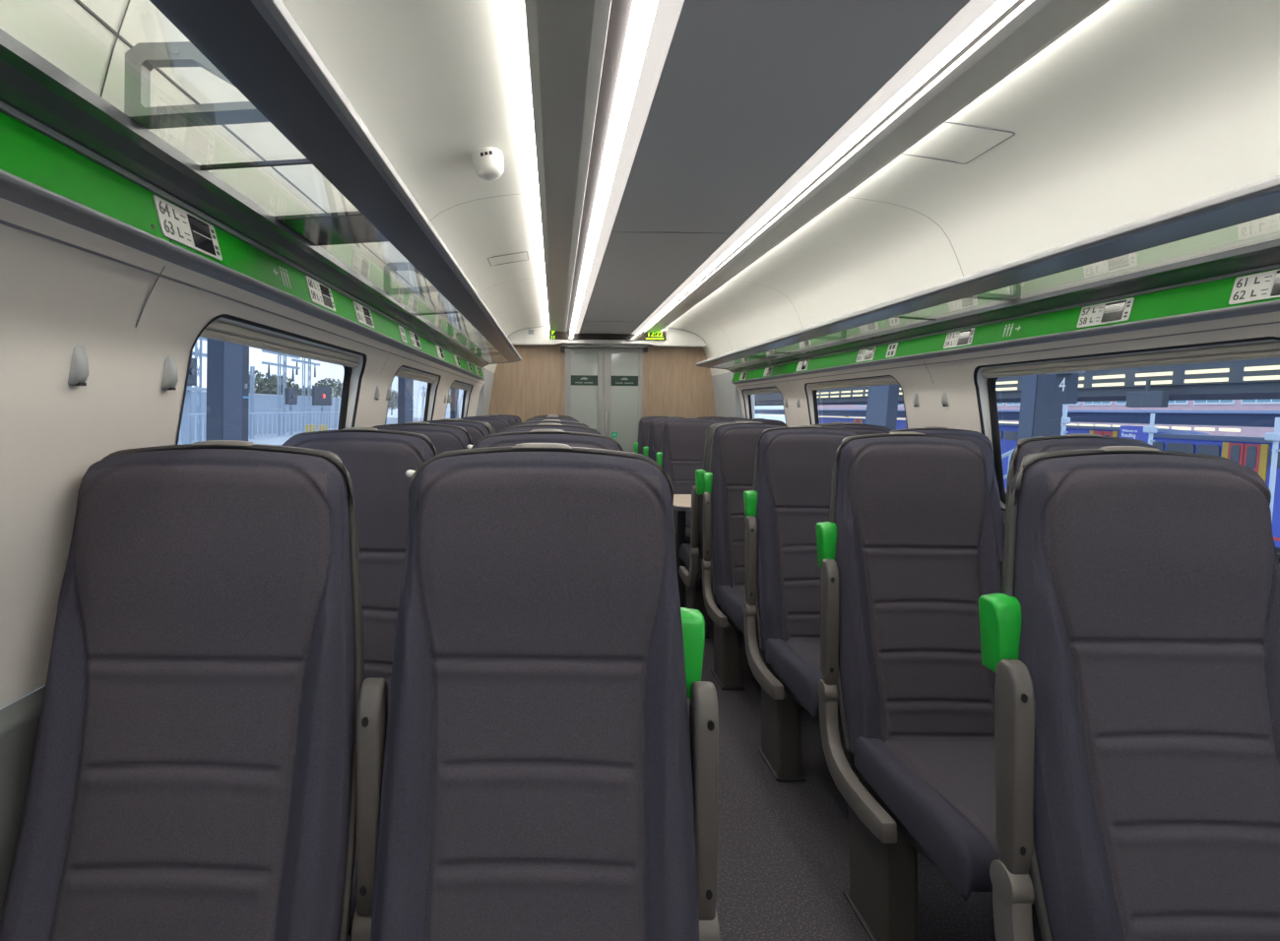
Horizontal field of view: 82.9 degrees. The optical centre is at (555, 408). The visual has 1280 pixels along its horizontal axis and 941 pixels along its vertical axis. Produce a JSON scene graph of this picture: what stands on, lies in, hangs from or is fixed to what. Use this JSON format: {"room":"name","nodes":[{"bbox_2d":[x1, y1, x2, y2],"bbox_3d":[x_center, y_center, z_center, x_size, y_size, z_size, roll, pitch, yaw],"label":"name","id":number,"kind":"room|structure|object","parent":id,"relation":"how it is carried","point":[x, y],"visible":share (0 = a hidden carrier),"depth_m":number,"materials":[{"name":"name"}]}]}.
{"room":"train carriage","nodes":[
{"label":"train carriage","id":0,"kind":"room"},
{"bbox_2d":[0,197,484,918],"bbox_3d":[-0.796,0.544,2.580,0.195,1.615,8.960,1,0,0],"label":"wall","id":1,"kind":"structure","parent":0,"point":[64,287],"depth_m":1.13,"materials":[{"name":"white plastic"}]},
{"bbox_2d":[67,345,89,385],"bbox_3d":[-0.763,-0.073,1.140,0.036,0.073,0.028,1,0,0],"label":"coat hook","id":2,"kind":"object","parent":1,"relation":"attached to","point":[79,373],"visible":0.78,"depth_m":1.13,"materials":[{"name":"grey"}]},
{"bbox_2d":[160,355,178,390],"bbox_3d":[-0.763,-0.073,1.410,0.036,0.073,0.028,1,0,0],"label":"coat hook","id":3,"kind":"object","parent":1,"relation":"attached to","point":[169,377],"visible":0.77,"depth_m":1.40,"materials":[{"name":"grey"}]},
{"bbox_2d":[0,0,521,380],"bbox_3d":[-0.506,-0.397,2.363,0.395,0.276,8.526,1,0,0],"label":"luggage rack","id":4,"kind":"object","parent":1,"relation":"attached to","point":[68,155],"visible":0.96,"depth_m":1.12,"materials":[{"name":"grey"}]},
{"bbox_2d":[152,194,222,260],"bbox_3d":[-0.672,-0.327,1.320,0.024,0.071,0.215,1,0,0],"label":"display","id":5,"kind":"object","parent":4,"relation":"attached to","point":[176,224],"visible":1,"depth_m":1.30,"materials":[{"name":"grey"}]},
{"bbox_2d":[305,275,335,311],"bbox_3d":[-0.672,-0.327,2.060,0.024,0.071,0.215,1,0,0],"label":"display","id":6,"kind":"object","parent":4,"relation":"attached to","point":[321,294],"visible":1,"depth_m":2.04,"materials":[{"name":"grey"}]},
{"bbox_2d":[352,301,374,328],"bbox_3d":[-0.672,-0.327,2.520,0.024,0.071,0.215,1,0,0],"label":"display","id":7,"kind":"object","parent":4,"relation":"attached to","point":[363,315],"visible":1,"depth_m":2.50,"materials":[{"name":"grey"}]},
{"bbox_2d":[412,310,509,363],"bbox_3d":[-0.520,-0.423,2.360,0.212,0.022,8.520,1,0,0],"label":"glass shelf","id":8,"kind":"object","parent":4,"relation":"attached to","point":[457,329],"depth_m":4.01,"materials":[{"name":"clear glass"}]},
{"bbox_2d":[175,314,366,445],"bbox_3d":[-0.790,0.097,2.145,0.137,0.608,1.318,1,0,0],"label":"window","id":9,"kind":"structure","parent":1,"relation":"in","point":[226,328],"depth_m":2.06,"materials":[{"name":"black glass"}]},
{"bbox_2d":[205,320,359,363],"bbox_3d":[-0.769,-0.186,2.145,0.037,0.022,1.270,1,0,0],"label":"roller blind","id":10,"kind":"object","parent":9,"relation":"attached to","point":[231,331],"depth_m":1.94,"materials":[{"name":"beige"}]},
{"bbox_2d":[384,365,441,424],"bbox_3d":[-0.790,0.097,3.950,0.137,0.608,1.268,1,0,0],"label":"window","id":11,"kind":"structure","parent":1,"relation":"in","point":[432,380],"depth_m":4.39,"materials":[{"name":"black glass"}]},
{"bbox_2d":[397,368,436,381],"bbox_3d":[-0.769,-0.186,3.950,0.037,0.022,1.220,1,0,0],"label":"roller blind","id":12,"kind":"object","parent":11,"relation":"attached to","point":[408,373],"depth_m":3.87,"materials":[{"name":"beige"}]},
{"bbox_2d":[444,380,473,418],"bbox_3d":[-0.790,0.097,5.740,0.137,0.608,1.288,1,0,0],"label":"window","id":13,"kind":"structure","parent":1,"relation":"in","point":[463,391],"depth_m":6.16,"materials":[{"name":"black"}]},
{"bbox_2d":[475,369,494,416],"bbox_3d":[-0.783,0.452,7.561,0.180,1.800,1.013,1,0,0],"label":"trim","id":14,"kind":"structure","parent":1,"relation":"attached to","point":[484,397],"depth_m":7.43,"materials":[{"name":"grey"}]},
{"bbox_2d":[481,344,716,422],"bbox_3d":[0.530,0.216,8.100,2.800,2.300,0.060,1,0,0],"label":"wall","id":15,"kind":"structure","parent":0,"point":[673,385],"depth_m":8.07,"materials":[{"name":"brown wood"}]},
{"bbox_2d":[507,325,705,435],"bbox_3d":[0.530,0.235,7.976,2.215,2.260,0.288,1,0,0],"label":"door frame","id":16,"kind":"structure","parent":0,"point":[536,336],"depth_m":7.84,"materials":[{"name":"grey"}]},
{"bbox_2d":[567,347,603,435],"bbox_3d":[0.331,0.341,8.070,0.405,2.045,0.040,1,0,0],"label":"door","id":17,"kind":"structure","parent":16,"relation":"in","point":[585,372],"depth_m":8.07,"materials":[{"name":"grey"}]},
{"bbox_2d":[549,329,665,340],"bbox_3d":[0.573,-0.799,7.832,1.265,0.104,0.015,1,0,0],"label":"display","id":18,"kind":"object","parent":16,"relation":"attached to","point":[658,336],"visible":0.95,"depth_m":7.83,"materials":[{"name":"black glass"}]},
{"bbox_2d":[603,347,639,452],"bbox_3d":[0.742,0.345,8.052,0.403,2.045,0.076,1,0,0],"label":"door","id":19,"kind":"structure","parent":16,"relation":"in","point":[621,392],"depth_m":8.07,"materials":[{"name":"grey"}]},
{"bbox_2d":[0,0,1279,376],"bbox_3d":[0.539,-0.644,3.085,2.444,0.532,9.970,1,0,0],"label":"ceiling","id":20,"kind":"structure","parent":0,"point":[1119,112],"depth_m":2.00,"materials":[{"name":"white plastic"}]},
{"bbox_2d":[471,146,504,181],"bbox_3d":[-0.237,-0.856,2.519,0.113,0.095,0.157,1,0,0],"label":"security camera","id":21,"kind":"object","parent":20,"relation":"attached to","point":[488,162],"visible":1,"depth_m":2.47,"materials":[{"name":"white plastic"}]},
{"bbox_2d":[487,252,528,265],"bbox_3d":[-0.274,-0.877,4.215,0.230,0.045,0.230,1,0,0],"label":"access hatch","id":22,"kind":"object","parent":20,"relation":"attached to","point":[521,256],"visible":1,"depth_m":4.22,"materials":[{"name":"grey"}]},
{"bbox_2d":[522,0,549,328],"bbox_3d":[-0.065,-0.876,2.970,0.012,0.007,9.740,1,0,0],"label":"recessed light","id":23,"kind":"object","parent":20,"relation":"in","point":[523,0],"visible":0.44,"depth_m":2.15,"materials":[{"name":"plastic"}]},
{"bbox_2d":[570,0,684,333],"bbox_3d":[0.209,-0.827,2.970,0.098,0.026,9.740,1,0,0],"label":"recessed light","id":24,"kind":"object","parent":20,"relation":"in","point":[652,24],"visible":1,"depth_m":1.99,"materials":[{"name":"white plastic"}]},
{"bbox_2d":[631,0,1017,334],"bbox_3d":[0.873,-0.820,2.970,0.098,0.026,9.740,1,0,0],"label":"recessed light","id":25,"kind":"object","parent":20,"relation":"in","point":[976,16],"visible":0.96,"depth_m":1.98,"materials":[{"name":"white plastic"}]},
{"bbox_2d":[900,122,1015,164],"bbox_3d":[1.311,-0.869,2.360,0.230,0.038,0.280,1,0,0],"label":"access hatch","id":26,"kind":"object","parent":20,"relation":"attached to","point":[958,143],"visible":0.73,"depth_m":2.35,"materials":[{"name":"grey"}]},
{"bbox_2d":[349,565,996,940],"bbox_3d":[0.517,1.391,3.085,2.720,0.050,9.970,1,0,0],"label":"floor","id":27,"kind":"structure","parent":0,"point":[784,852],"depth_m":2.20,"materials":[{"name":"carpet"}]},
{"bbox_2d":[0,440,363,940],"bbox_3d":[-0.568,0.704,0.871,0.501,1.300,0.816,1,0,0],"label":"chair","id":28,"kind":"object","parent":27,"relation":"on","point":[193,772],"visible":1,"depth_m":1.11,"materials":[{"name":"fabric"}]},
{"bbox_2d":[281,427,436,940],"bbox_3d":[-0.569,0.704,1.728,0.501,1.300,0.816,1,0,0],"label":"chair","id":29,"kind":"object","parent":27,"relation":"on","point":[377,462],"visible":0.2,"depth_m":1.98,"materials":[{"name":"grey"}]},
{"bbox_2d":[348,857,356,935],"bbox_3d":[-0.572,0.936,1.601,0.472,0.112,0.562,1,0,0],"label":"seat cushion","id":30,"kind":"object","parent":29,"relation":"on","point":[353,904],"depth_m":1.33,"materials":[{"name":"fabric"}]},
{"bbox_2d":[372,421,471,454],"bbox_3d":[-0.569,0.704,2.585,0.501,1.300,0.816,1,0,0],"label":"chair","id":31,"kind":"object","parent":27,"relation":"on","point":[444,437],"visible":0.07,"depth_m":2.88,"materials":[{"name":"grey"}]},
{"bbox_2d":[421,418,490,445],"bbox_3d":[-0.569,0.704,3.442,0.501,1.300,0.816,1,0,0],"label":"chair","id":32,"kind":"object","parent":27,"relation":"on","point":[477,430],"visible":0.05,"depth_m":3.74,"materials":[{"name":"grey"}]},
{"bbox_2d":[460,415,511,433],"bbox_3d":[-0.569,0.704,5.291,0.501,1.300,0.816,1,0,0],"label":"chair","id":33,"kind":"object","parent":27,"relation":"on","point":[498,423],"visible":0.04,"depth_m":5.59,"materials":[{"name":"grey"}]},
{"bbox_2d":[351,443,719,940],"bbox_3d":[-0.029,0.710,0.891,0.576,1.300,0.816,1,0,0],"label":"chair","id":34,"kind":"object","parent":27,"relation":"on","point":[536,767],"visible":1,"depth_m":1.13,"materials":[{"name":"fabric"}]},
{"bbox_2d":[466,429,623,451],"bbox_3d":[-0.029,0.710,1.748,0.576,1.300,0.816,1,0,0],"label":"chair","id":35,"kind":"object","parent":27,"relation":"on","point":[572,439],"visible":0.02,"depth_m":2.05,"materials":[{"name":"grey"}]},
{"bbox_2d":[499,423,601,435],"bbox_3d":[-0.029,0.710,2.605,0.576,1.300,0.816,1,0,0],"label":"chair","id":36,"kind":"object","parent":27,"relation":"on","point":[572,428],"visible":0.02,"depth_m":2.92,"materials":[{"name":"grey"}]},
{"bbox_2d":[512,419,588,427],"bbox_3d":[-0.029,0.710,3.462,0.576,1.300,0.816,1,0,0],"label":"chair","id":37,"kind":"object","parent":27,"relation":"on","point":[545,420],"visible":0.02,"depth_m":3.79,"materials":[{"name":"grey"}]},
{"bbox_2d":[525,416,578,422],"bbox_3d":[-0.029,0.710,5.291,0.576,1.300,0.816,1,0,0],"label":"chair","id":38,"kind":"object","parent":27,"relation":"on","point":[546,417],"visible":0.06,"depth_m":5.61,"materials":[{"name":"grey"}]},
{"bbox_2d":[633,415,667,455],"bbox_3d":[1.077,0.721,7.071,0.576,1.300,0.816,1,0,0],"label":"chair","id":39,"kind":"object","parent":27,"relation":"on","point":[643,427],"visible":0.12,"depth_m":7.34,"materials":[{"name":"grey"}]},
{"bbox_2d":[642,416,685,461],"bbox_3d":[1.077,0.721,6.241,0.576,1.300,0.816,1,0,0],"label":"chair","id":40,"kind":"object","parent":27,"relation":"on","point":[656,426],"visible":0.12,"depth_m":6.51,"materials":[{"name":"grey"}]},
{"bbox_2d":[673,494,691,607],"bbox_3d":[1.297,1.003,4.930,1.090,0.742,0.680,1,0,0],"label":"table","id":41,"kind":"object","parent":27,"relation":"on","point":[681,502],"visible":0.16,"depth_m":4.88,"materials":[{"name":"grey"}]},
{"bbox_2d":[655,417,717,544],"bbox_3d":[1.077,0.721,5.391,0.576,1.300,0.816,1,0,0],"label":"chair","id":42,"kind":"object","parent":27,"relation":"on","point":[681,453],"visible":0.32,"depth_m":5.65,"materials":[{"name":"grey fabric"}]},
{"bbox_2d":[674,528,691,544],"bbox_3d":[1.074,0.953,5.264,0.472,0.112,0.562,1,0,0],"label":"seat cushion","id":43,"kind":"object","parent":42,"relation":"on","point":[687,531],"depth_m":5.07,"materials":[{"name":"fabric"}]},
{"bbox_2d":[679,421,746,639],"bbox_3d":[1.075,0.721,4.434,0.576,1.300,0.816,1,0,0],"label":"chair","id":44,"kind":"object","parent":27,"relation":"on","point":[691,555],"visible":0.19,"depth_m":4.15,"materials":[{"name":"grey"}]},
{"bbox_2d":[679,543,691,569],"bbox_3d":[1.072,0.953,4.561,0.472,0.112,0.562,1,0,0],"label":"seat cushion","id":45,"kind":"object","parent":44,"relation":"on","point":[684,555],"depth_m":4.65,"materials":[{"name":"fabric"}]},
{"bbox_2d":[711,417,749,423],"bbox_3d":[1.619,0.727,6.241,0.501,1.300,0.816,1,0,0],"label":"chair","id":46,"kind":"object","parent":27,"relation":"on","point":[722,419],"visible":0.03,"depth_m":6.55,"materials":[{"name":"grey"}]},
{"bbox_2d":[701,421,788,690],"bbox_3d":[1.077,0.721,3.582,0.576,1.300,0.816,1,0,0],"label":"chair","id":47,"kind":"object","parent":27,"relation":"on","point":[734,448],"visible":0.48,"depth_m":3.79,"materials":[{"name":"grey"}]},
{"bbox_2d":[716,585,745,634],"bbox_3d":[1.074,0.953,3.455,0.472,0.112,0.562,1,0,0],"label":"seat cushion","id":48,"kind":"object","parent":47,"relation":"on","point":[731,599],"depth_m":3.49,"materials":[{"name":"fabric"}]},
{"bbox_2d":[733,418,787,426],"bbox_3d":[1.619,0.727,5.391,0.501,1.300,0.816,1,0,0],"label":"chair","id":49,"kind":"object","parent":27,"relation":"on","point":[763,420],"visible":0.02,"depth_m":5.71,"materials":[{"name":"grey"}]},
{"bbox_2d":[743,425,857,781],"bbox_3d":[1.077,0.721,2.725,0.576,1.300,0.816,1,0,0],"label":"chair","id":50,"kind":"object","parent":27,"relation":"on","point":[790,494],"visible":0.45,"depth_m":2.93,"materials":[{"name":"grey"}]},
{"bbox_2d":[765,638,821,719],"bbox_3d":[1.074,0.953,2.598,0.472,0.112,0.562,1,0,0],"label":"seat cushion","id":51,"kind":"object","parent":50,"relation":"on","point":[797,661],"depth_m":2.61,"materials":[{"name":"fabric"}]},
{"bbox_2d":[819,422,892,435],"bbox_3d":[1.619,0.727,3.582,0.501,1.300,0.816,1,0,0],"label":"chair","id":52,"kind":"object","parent":27,"relation":"on","point":[859,428],"visible":0.08,"depth_m":3.88,"materials":[{"name":"grey"}]},
{"bbox_2d":[815,431,1003,940],"bbox_3d":[1.077,0.721,1.868,0.576,1.300,0.816,1,0,0],"label":"chair","id":53,"kind":"object","parent":27,"relation":"on","point":[908,550],"visible":0.89,"depth_m":2.06,"materials":[{"name":"grey"}]},
{"bbox_2d":[853,736,998,901],"bbox_3d":[1.074,0.953,1.741,0.472,0.112,0.562,1,0,0],"label":"seat cushion","id":54,"kind":"object","parent":53,"relation":"on","point":[941,790],"depth_m":1.73,"materials":[{"name":"fabric"}]},
{"bbox_2d":[889,426,1004,563],"bbox_3d":[1.619,0.727,2.725,0.501,1.300,0.816,1,0,0],"label":"chair","id":55,"kind":"object","parent":27,"relation":"on","point":[976,437],"visible":0.08,"depth_m":3.00,"materials":[{"name":"grey"}]},
{"bbox_2d":[1004,433,1159,521],"bbox_3d":[1.619,0.727,1.868,0.501,1.300,0.816,1,0,0],"label":"chair","id":56,"kind":"object","parent":27,"relation":"on","point":[1072,441],"visible":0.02,"depth_m":2.18,"materials":[{"name":"grey"}]},
{"bbox_2d":[978,446,1279,940],"bbox_3d":[1.077,0.721,1.011,0.576,1.300,0.816,1,0,0],"label":"chair","id":57,"kind":"object","parent":27,"relation":"on","point":[1130,639],"visible":1,"depth_m":1.25,"materials":[{"name":"fabric"}]},
{"bbox_2d":[734,311,1279,527],"bbox_3d":[1.849,0.572,2.580,0.195,1.615,8.960,1,0,0],"label":"wall","id":58,"kind":"structure","parent":0,"point":[952,375],"depth_m":3.19,"materials":[{"name":"white plastic"}]},
{"bbox_2d":[711,372,743,418],"bbox_3d":[1.837,0.479,7.561,0.180,1.800,1.013,1,0,0],"label":"trim","id":59,"kind":"structure","parent":58,"relation":"attached to","point":[726,394],"depth_m":7.49,"materials":[{"name":"grey"}]},
{"bbox_2d":[741,386,786,424],"bbox_3d":[1.852,0.124,6.355,0.137,0.608,1.198,1,0,0],"label":"window","id":60,"kind":"structure","parent":58,"relation":"in","point":[746,393],"depth_m":6.76,"materials":[{"name":"grey plastic"}]},
{"bbox_2d":[744,387,778,392],"bbox_3d":[1.837,-0.159,6.355,0.037,0.022,1.150,1,0,0],"label":"roller blind","id":61,"kind":"object","parent":60,"relation":"attached to","point":[758,390],"depth_m":6.29,"materials":[{"name":"beige"}]},
{"bbox_2d":[804,375,907,428],"bbox_3d":[1.852,0.124,4.490,0.137,0.608,1.448,1,0,0],"label":"window","id":62,"kind":"structure","parent":58,"relation":"in","point":[810,389],"depth_m":4.64,"materials":[{"name":"grey plastic"}]},
{"bbox_2d":[808,377,895,387],"bbox_3d":[1.837,-0.159,4.490,0.037,0.022,1.400,1,0,0],"label":"roller blind","id":63,"kind":"object","parent":62,"relation":"attached to","point":[878,381],"depth_m":4.32,"materials":[{"name":"beige"}]},
{"bbox_2d":[696,175,1279,383],"bbox_3d":[1.579,-0.376,2.583,0.395,0.276,8.966,1,0,0],"label":"luggage rack","id":64,"kind":"object","parent":58,"relation":"attached to","point":[1200,288],"visible":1,"depth_m":2.29,"materials":[{"name":"grey"}]},
{"bbox_2d":[710,321,923,369],"bbox_3d":[1.592,-0.401,2.580,0.212,0.022,8.960,1,0,0],"label":"glass shelf","id":65,"kind":"object","parent":64,"relation":"attached to","point":[865,332],"depth_m":4.30,"materials":[{"name":"clear glass"}]},
{"bbox_2d":[855,347,876,362],"bbox_3d":[1.742,-0.301,4.030,0.024,0.071,0.215,1,0,0],"label":"display","id":66,"kind":"object","parent":64,"relation":"attached to","point":[864,354],"visible":1,"depth_m":4.02,"materials":[{"name":"grey"}]},
{"bbox_2d":[943,327,975,348],"bbox_3d":[1.742,-0.301,3.100,0.024,0.071,0.215,1,0,0],"label":"display","id":67,"kind":"object","parent":64,"relation":"attached to","point":[964,337],"visible":1,"depth_m":3.09,"materials":[{"name":"grey"}]},
{"bbox_2d":[1076,297,1134,327],"bbox_3d":[1.742,-0.301,2.280,0.024,0.071,0.215,1,0,0],"label":"display","id":68,"kind":"object","parent":64,"relation":"attached to","point":[1118,310],"visible":1,"depth_m":2.27,"materials":[{"name":"grey"}]},
{"bbox_2d":[1228,268,1279,304],"bbox_3d":[1.742,-0.301,1.740,0.024,0.071,0.215,1,0,0],"label":"display","id":69,"kind":"object","parent":64,"relation":"attached to","point":[1266,285],"visible":1,"depth_m":1.78,"materials":[{"name":"grey"}]},
{"bbox_2d":[973,336,1279,563],"bbox_3d":[1.852,0.124,2.415,0.137,0.608,1.398,1,0,0],"label":"window","id":70,"kind":"structure","parent":58,"relation":"in","point":[985,376],"depth_m":2.40,"materials":[{"name":"grey plastic"}]},
{"bbox_2d":[980,341,1279,374],"bbox_3d":[1.837,-0.159,2.415,0.037,0.022,1.350,1,0,0],"label":"roller blind","id":71,"kind":"object","parent":70,"relation":"attached to","point":[1250,350],"depth_m":2.21,"materials":[{"name":"beige"}]},
{"label":"outside","id":72,"kind":"structure","parent":0,"visible":0},
{"bbox_3d":[69.421,9.609,100.000,136.000,0.200,320.000,5,0,0],"label":"ground","id":73,"kind":"structure","parent":72,"visible":0},
{"bbox_2d":[818,417,906,430],"bbox_3d":[24.792,3.068,54.136,3.107,4.576,21.262,1,0,0],"label":"train","id":74,"kind":"object","parent":73,"relation":"on","point":[901,423],"visible":0.16,"depth_m":57.41,"materials":[{"name":"blue"}]},
{"bbox_2d":[754,357,1279,405],"bbox_3d":[21.261,1.944,48.000,7.300,6.507,84.000,5,0,0],"label":"platform canopy","id":75,"kind":"object","parent":73,"relation":"on","point":[1250,379],"visible":0.45,"depth_m":21.86,"materials":[{"name":"grey"}]},
{"bbox_2d":[754,409,1279,432],"bbox_3d":[28.085,2.999,53.000,2.720,5.619,90.000,5,0,0],"label":"platform canopy","id":76,"kind":"object","parent":73,"relation":"on","point":[1249,418],"visible":0.39,"depth_m":32.39,"materials":[{"name":"blue"}]},
{"bbox_2d":[817,399,1279,437],"bbox_3d":[50.388,2.776,72.500,9.130,10.029,115.000,5,0,0],"label":"brick building","id":77,"kind":"structure","parent":73,"relation":"on","point":[1214,405],"depth_m":52.34,"materials":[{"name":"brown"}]},
{"bbox_2d":[1060,404,1070,435],"bbox_3d":[8.877,1.553,12.748,0.397,3.291,0.210,1,0,0],"label":"lamp pole","id":78,"kind":"object","parent":73,"relation":"on","point":[1065,420],"visible":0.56,"depth_m":12.70,"materials":[{"name":"blue"}]},
{"bbox_2d":[998,423,1209,490],"bbox_3d":[24.787,3.080,34.818,3.098,4.553,12.208,1,0,0],"label":"train","id":79,"kind":"object","parent":73,"relation":"on","point":[1008,432],"visible":0.16,"depth_m":33.24,"materials":[{"name":"blue"}]},
{"bbox_2d":[1119,425,1149,443],"bbox_3d":[11.917,1.911,14.908,0.284,3.106,0.761,1,0,0],"label":"board","id":80,"kind":"object","parent":73,"relation":"on","point":[1125,431],"visible":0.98,"depth_m":14.92,"materials":[{"name":"blue"}]},
{"bbox_2d":[1143,413,1157,445],"bbox_3d":[10.869,1.732,13.288,0.397,3.290,0.210,1,0,0],"label":"lamp pole","id":81,"kind":"object","parent":73,"relation":"on","point":[1151,429],"visible":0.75,"depth_m":13.25,"materials":[{"name":"blue"}]},
{"bbox_2d":[1152,433,1279,553],"bbox_3d":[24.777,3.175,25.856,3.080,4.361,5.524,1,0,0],"label":"train","id":82,"kind":"object","parent":73,"relation":"on","point":[1253,453],"visible":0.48,"depth_m":24.72,"materials":[{"name":"blue metal"}]},
{"bbox_2d":[1264,417,1279,523],"bbox_3d":[10.867,1.754,10.985,0.394,3.246,0.210,1,0,0],"label":"lamp pole","id":83,"kind":"object","parent":73,"relation":"on","point":[1275,437],"visible":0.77,"depth_m":10.94,"materials":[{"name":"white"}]},
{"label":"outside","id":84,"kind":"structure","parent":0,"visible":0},
{"bbox_2d":[0,417,422,709],"bbox_3d":[-70.038,3.267,100.000,136.000,0.200,320.000,1,0,0],"label":"ground","id":85,"kind":"structure","parent":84,"point":[390,420],"depth_m":104.49,"materials":[{"name":"grey"}]},
{"bbox_2d":[182,357,206,444],"bbox_3d":[-9.014,1.279,17.526,0.600,5.054,0.851,1,0,0],"label":"signal","id":86,"kind":"object","parent":85,"relation":"on","point":[192,377],"visible":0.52,"depth_m":17.48,"materials":[{"name":"grey"}]},
{"bbox_2d":[190,336,206,444],"bbox_3d":[-16.001,0.019,31.739,0.520,7.445,7.000,1,0,0],"label":"mast","id":87,"kind":"object","parent":85,"relation":"on","point":[197,409],"visible":0.37,"depth_m":31.92,"materials":[{"name":"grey metal"}]},
{"bbox_2d":[249,366,255,439],"bbox_3d":[-29.998,-0.301,71.104,0.320,7.783,0.320,1,0,0],"label":"mast","id":88,"kind":"object","parent":85,"relation":"on","point":[252,374],"visible":0.73,"depth_m":71.02,"materials":[{"name":"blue metal"}]},
{"bbox_2d":[249,370,287,394],"bbox_3d":[-44.987,-1.192,108.822,9.211,9.261,9.089,1,0,0],"label":"bare tree","id":89,"kind":"object","parent":85,"relation":"on","point":[263,387],"visible":0.21,"depth_m":107.65,"materials":[{"name":"green plant"}]},
{"bbox_2d":[256,375,302,395],"bbox_3d":[-47.933,-1.214,124.672,8.217,9.243,8.098,1,0,0],"label":"bare tree","id":90,"kind":"object","parent":85,"relation":"on","point":[289,384],"visible":0.09,"depth_m":124.36,"materials":[{"name":"green plant"}]},
{"bbox_2d":[261,349,300,436],"bbox_3d":[-19.997,-0.421,52.518,0.480,8.239,7.000,1,0,0],"label":"mast","id":91,"kind":"object","parent":85,"relation":"on","point":[284,365],"visible":0.59,"depth_m":52.33,"materials":[{"name":"grey metal"}]},
{"bbox_2d":[178,390,386,441],"bbox_3d":[-40.010,0.757,92.500,0.600,5.448,155.000,1,0,0],"label":"fence","id":92,"kind":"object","parent":85,"relation":"on","point":[263,403],"depth_m":101.40,"materials":[{"name":"grey metal"}]},
{"bbox_2d":[179,410,389,446],"bbox_3d":[-11.271,1.974,37.992,2.300,3.615,64.015,1,0,0],"label":"fence","id":93,"kind":"object","parent":85,"relation":"on","point":[278,440],"visible":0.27,"depth_m":30.48,"materials":[{"name":"blue"}]},
{"bbox_2d":[279,387,302,435],"bbox_3d":[-14.015,1.338,38.074,0.600,4.830,1.659,1,0,0],"label":"signal","id":94,"kind":"object","parent":85,"relation":"on","point":[290,394],"visible":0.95,"depth_m":37.99,"materials":[{"name":"grey"}]},
{"bbox_2d":[291,357,319,432],"bbox_3d":[-21.991,-0.991,63.478,0.580,9.340,7.000,1,0,0],"label":"mast","id":95,"kind":"object","parent":85,"relation":"on","point":[302,361],"visible":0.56,"depth_m":63.50,"materials":[{"name":"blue metal"}]},
{"bbox_2d":[306,385,336,424],"bbox_3d":[-17.012,1.066,52.438,0.600,5.311,5.178,1,0,0],"label":"signal","id":96,"kind":"object","parent":85,"relation":"on","point":[321,396],"visible":0.95,"depth_m":52.12,"materials":[{"name":"grey"}]},
{"bbox_2d":[311,378,342,397],"bbox_3d":[-50.077,-1.714,159.441,8.945,10.195,9.079,1,0,0],"label":"bare tree","id":97,"kind":"object","parent":85,"relation":"on","point":[337,391],"visible":0.27,"depth_m":157.82,"materials":[{"name":"green plant"}]},
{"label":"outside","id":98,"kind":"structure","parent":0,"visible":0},
{"bbox_2d":[387,389,397,415],"bbox_3d":[-75.023,-2.787,329.842,9.084,11.817,9.152,1,0,0],"label":"bare tree","id":99,"kind":"object","parent":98,"point":[394,395],"visible":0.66,"depth_m":329.26,"materials":[{"name":"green plant"}]},
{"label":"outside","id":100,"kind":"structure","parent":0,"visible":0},
{"bbox_2d":[1125,380,1169,407],"bbox_3d":[17.495,-0.436,21.259,0.232,0.806,1.308,1,0,0],"label":"screen","id":101,"kind":"object","parent":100,"point":[1147,399],"visible":1,"depth_m":21.16,"materials":[{"name":"grey"}]},
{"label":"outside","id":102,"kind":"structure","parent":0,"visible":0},
{"bbox_2d":[1017,374,1062,442],"bbox_3d":[4.268,0.180,6.351,0.552,5.195,0.345,1,0,0],"label":"pillar","id":103,"kind":"structure","parent":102,"point":[1039,416],"depth_m":6.27,"materials":[{"name":"blue"}]},
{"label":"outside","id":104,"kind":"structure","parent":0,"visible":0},
{"bbox_2d":[865,384,899,430],"bbox_3d":[5.065,0.251,11.215,0.552,5.195,0.763,1,0,0],"label":"pillar","id":105,"kind":"structure","parent":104,"point":[882,401],"depth_m":11.00,"materials":[{"name":"blue"}]},
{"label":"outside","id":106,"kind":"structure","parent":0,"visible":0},
{"bbox_2d":[205,338,249,441],"bbox_3d":[-2.704,-0.228,5.958,0.127,4.600,0.502,1,0,0],"label":"pillar","id":107,"kind":"structure","parent":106,"point":[227,363],"depth_m":5.80,"materials":[{"name":"blue metal"}]},
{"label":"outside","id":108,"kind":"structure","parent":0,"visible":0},
{"bbox_2d":[397,377,413,423],"bbox_3d":[-2.704,-0.228,13.019,0.127,4.600,0.750,1,0,0],"label":"pillar","id":109,"kind":"structure","parent":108,"point":[405,386],"depth_m":12.67,"materials":[{"name":"blue"}]},
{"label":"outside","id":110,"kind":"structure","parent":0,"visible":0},
{"bbox_2d":[1050,371,1085,375],"bbox_3d":[3.897,-0.349,5.495,0.072,0.164,0.360,1,0,0],"label":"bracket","id":111,"kind":"object","parent":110,"point":[1080,371],"visible":0.02,"depth_m":5.43,"materials":[{"name":"grey"}]},
{"bbox_2d":[1053,373,1079,404],"bbox_3d":[3.929,-0.150,5.528,0.078,0.234,0.160,1,0,0],"label":"platform sign","id":112,"kind":"object","parent":111,"relation":"hanging from","point":[1066,385],"visible":1,"depth_m":5.48,"materials":[{"name":"blue"}]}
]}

